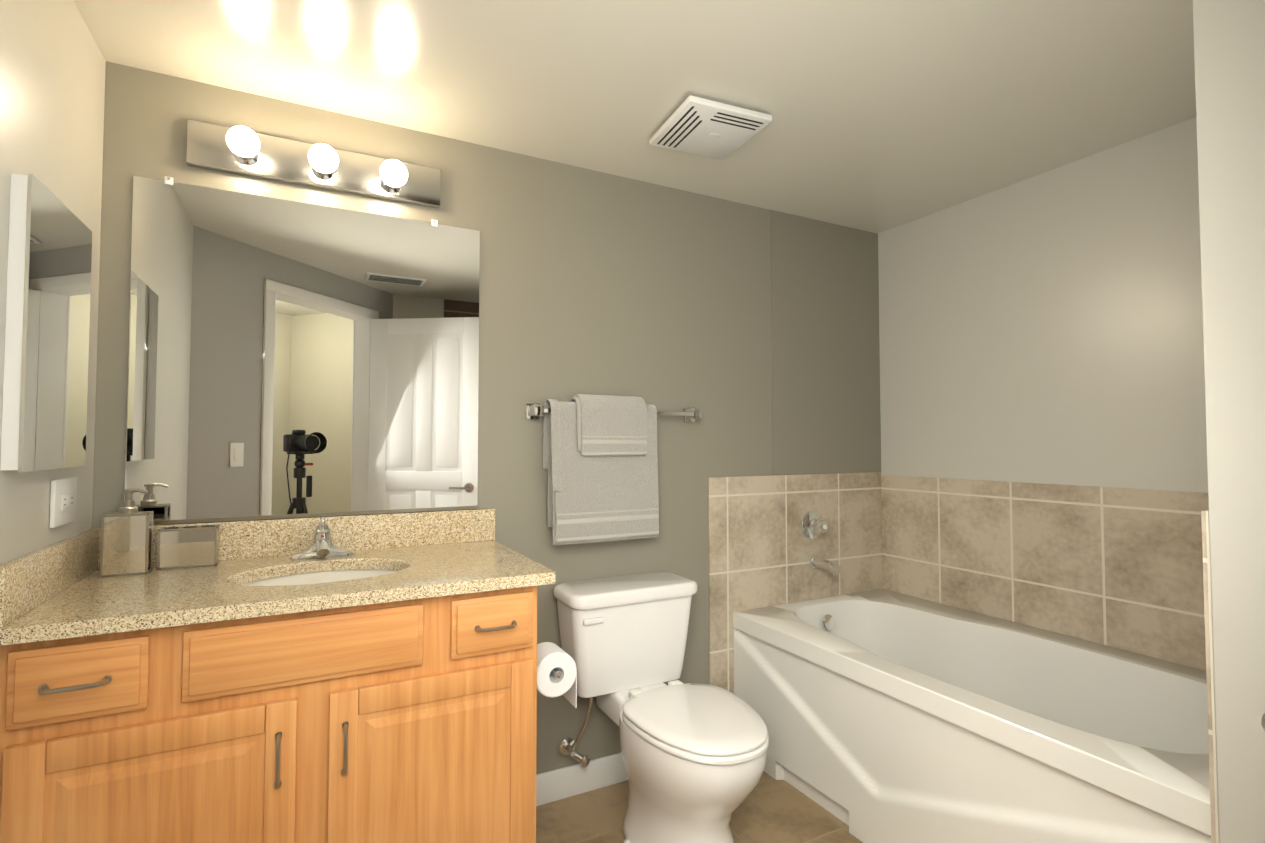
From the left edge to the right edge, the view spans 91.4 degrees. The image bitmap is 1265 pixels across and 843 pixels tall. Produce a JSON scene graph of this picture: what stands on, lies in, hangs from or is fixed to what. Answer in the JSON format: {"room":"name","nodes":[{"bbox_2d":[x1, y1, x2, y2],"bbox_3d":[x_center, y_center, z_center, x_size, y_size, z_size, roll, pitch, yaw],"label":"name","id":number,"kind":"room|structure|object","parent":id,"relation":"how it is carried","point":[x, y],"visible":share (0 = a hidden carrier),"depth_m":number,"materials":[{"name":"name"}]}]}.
{"room":"bathroom","nodes":[
{"label":"bathroom","id":0,"kind":"room"},
{"bbox_2d":[0,0,105,564],"bbox_3d":[-1.120,0.147,0.942,0.120,2.250,1.412,1,-2,-28],"label":"wall","id":1,"kind":"structure","parent":0,"point":[52,77],"depth_m":1.30,"materials":[{"name":"beige paint"}]},
{"bbox_2d":[0,173,91,471],"bbox_3d":[-1.210,-0.178,1.286,0.030,0.553,0.358,1,-2,-28],"label":"medicine cabinet mirror","id":2,"kind":"object","parent":1,"relation":"attached to","point":[45,392],"depth_m":1.21,"materials":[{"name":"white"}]},
{"bbox_2d":[49,477,76,527],"bbox_3d":[-1.281,0.180,1.392,0.013,0.104,0.140,1,-2,-28],"label":"outlet","id":3,"kind":"object","parent":1,"relation":"attached to","point":[63,495],"depth_m":1.37,"materials":[{"name":"white plastic"}]},
{"bbox_2d":[92,61,772,773],"bbox_3d":[-0.133,0.195,2.323,3.153,2.250,0.120,1,-2,-28],"label":"wall","id":4,"kind":"structure","parent":0,"point":[616,285],"depth_m":2.19,"materials":[{"name":"beige paint"}]},
{"bbox_2d":[124,176,479,524],"bbox_3d":[-0.923,-0.190,1.845,0.925,0.943,0.012,1,-2,-28],"label":"vanity mirror","id":5,"kind":"object","parent":4,"relation":"attached to","point":[289,359],"depth_m":1.81,"materials":[{"name":"clear glass"}]},
{"bbox_2d":[186,119,440,207],"bbox_3d":[-0.898,-0.764,1.799,0.675,0.120,0.154,1,-2,-28],"label":"sconce","id":6,"kind":"object","parent":4,"relation":"attached to","point":[242,150],"depth_m":1.80,"materials":[{"name":"grey metal"}]},
{"bbox_2d":[536,753,627,805],"bbox_3d":[-0.090,1.266,2.233,0.899,0.104,0.012,1,-2,-28],"label":"baseboard","id":7,"kind":"structure","parent":4,"relation":"attached to","point":[569,781],"depth_m":2.18,"materials":[{"name":"white"}]},
{"bbox_2d":[525,394,701,545],"bbox_3d":[-0.036,0.164,2.237,0.695,0.516,0.122,1,-2,-28],"label":"towel rail","id":8,"kind":"object","parent":4,"relation":"attached to","point":[600,461],"depth_m":2.15,"materials":[{"name":"white fabric"}]},
{"bbox_2d":[708,472,881,693],"bbox_3d":[0.743,0.783,2.689,0.985,1.100,0.009,1,-2,-28],"label":"tile","id":9,"kind":"structure","parent":4,"relation":"attached to","point":[763,549],"depth_m":2.64,"materials":[{"name":"beige tile"}]},
{"bbox_2d":[802,511,841,575],"bbox_3d":[0.825,0.523,2.660,0.126,0.265,0.133,1,-2,-28],"label":"tub faucet","id":10,"kind":"object","parent":9,"relation":"attached to","point":[815,525],"depth_m":2.69,"materials":[{"name":"silver metal"}]},
{"bbox_2d":[771,210,880,475],"bbox_3d":[0.893,-0.339,2.810,0.661,1.150,0.003,1,-2,-28],"label":"wall","id":11,"kind":"structure","parent":4,"relation":"attached to","point":[826,417],"depth_m":2.79,"materials":[{"name":"beige paint"}]},
{"bbox_2d":[73,0,1195,233],"bbox_3d":[0.451,-1.018,1.250,3.153,0.100,2.634,1,-2,-28],"label":"ceiling","id":12,"kind":"structure","parent":0,"point":[887,114],"depth_m":1.70,"materials":[{"name":"beige paint"}]},
{"bbox_2d":[649,95,771,159],"bbox_3d":[0.240,-0.926,1.949,0.285,0.035,0.285,1,-2,-23],"label":"fan","id":13,"kind":"object","parent":12,"relation":"attached to","point":[705,127],"depth_m":1.92,"materials":[{"name":"white plastic"}]},
{"bbox_2d":[536,771,862,842],"bbox_3d":[0.451,1.331,1.169,3.153,0.100,2.634,1,-2,-28],"label":"floor","id":14,"kind":"structure","parent":0,"point":[769,809],"depth_m":2.04,"materials":[{"name":"tile"}]},
{"bbox_2d":[0,508,576,842],"bbox_3d":[-0.744,0.781,1.577,1.155,1.026,0.595,1,-2,-28],"label":"bathroom vanity","id":15,"kind":"object","parent":14,"relation":"on","point":[375,678],"depth_m":1.33,"materials":[{"name":"brown wood"}]},
{"bbox_2d":[100,488,153,577],"bbox_3d":[-1.253,0.272,1.532,0.092,0.210,0.052,1,-2,-28],"label":"soap dispenser","id":16,"kind":"object","parent":15,"relation":"on","point":[127,538],"depth_m":1.51,"materials":[{"name":"white mirror"}]},
{"bbox_2d":[157,525,219,569],"bbox_3d":[-1.168,0.329,1.626,0.128,0.102,0.050,1,-2,-28],"label":"toothbrush holder","id":17,"kind":"object","parent":15,"relation":"on","point":[187,546],"depth_m":1.61,"materials":[{"name":"silver metal"}]},
{"bbox_2d":[553,572,768,842],"bbox_3d":[0.099,0.932,1.928,0.490,0.749,0.736,1,-2,-28],"label":"toilet","id":18,"kind":"object","parent":14,"relation":"on","point":[693,757],"depth_m":1.90,"materials":[{"name":"white ceramic"}]},
{"bbox_2d":[733,589,1211,842],"bbox_3d":[1.149,1.033,2.024,0.872,0.552,1.527,1,-2,-28],"label":"tub","id":19,"kind":"object","parent":14,"relation":"on","point":[888,716],"depth_m":1.89,"materials":[{"name":"white plastic"}]},
{"bbox_2d":[878,117,1207,492],"bbox_3d":[1.822,0.179,1.860,0.120,2.250,2.514,1,-2,-28],"label":"wall","id":20,"kind":"structure","parent":0,"point":[1045,327],"depth_m":2.25,"materials":[{"name":"beige paint"}]},
{"bbox_2d":[881,475,1208,670],"bbox_3d":[1.541,0.773,2.237,0.009,1.088,1.550,1,-2,-28],"label":"tile","id":21,"kind":"structure","parent":20,"relation":"attached to","point":[1120,568],"depth_m":2.23,"materials":[{"name":"beige tile"}]},
{"bbox_2d":[1193,0,1264,842],"bbox_3d":[1.507,0.160,1.297,0.961,2.250,0.120,1,-2,-28],"label":"wall","id":22,"kind":"structure","parent":0,"point":[1229,46],"depth_m":1.10,"materials":[{"name":"beige paint"}]},
{"bbox_2d":[1201,510,1219,842],"bbox_3d":[1.472,0.729,1.333,0.954,1.115,0.011,1,-2,-28],"label":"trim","id":23,"kind":"structure","parent":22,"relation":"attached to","point":[1210,678],"depth_m":1.12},
{"bbox_3d":[-0.659,0.061,-1.576,4.086,2.250,4.086,1,-2,-28],"label":"wall","id":24,"kind":"structure","parent":0,"visible":0},
{"bbox_2d":[1261,713,1264,730],"bbox_3d":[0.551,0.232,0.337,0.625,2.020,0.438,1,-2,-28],"label":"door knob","id":25,"kind":"structure","parent":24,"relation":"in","point":[1263,721],"depth_m":0.61,"materials":[{"name":"white metal"}]}
]}

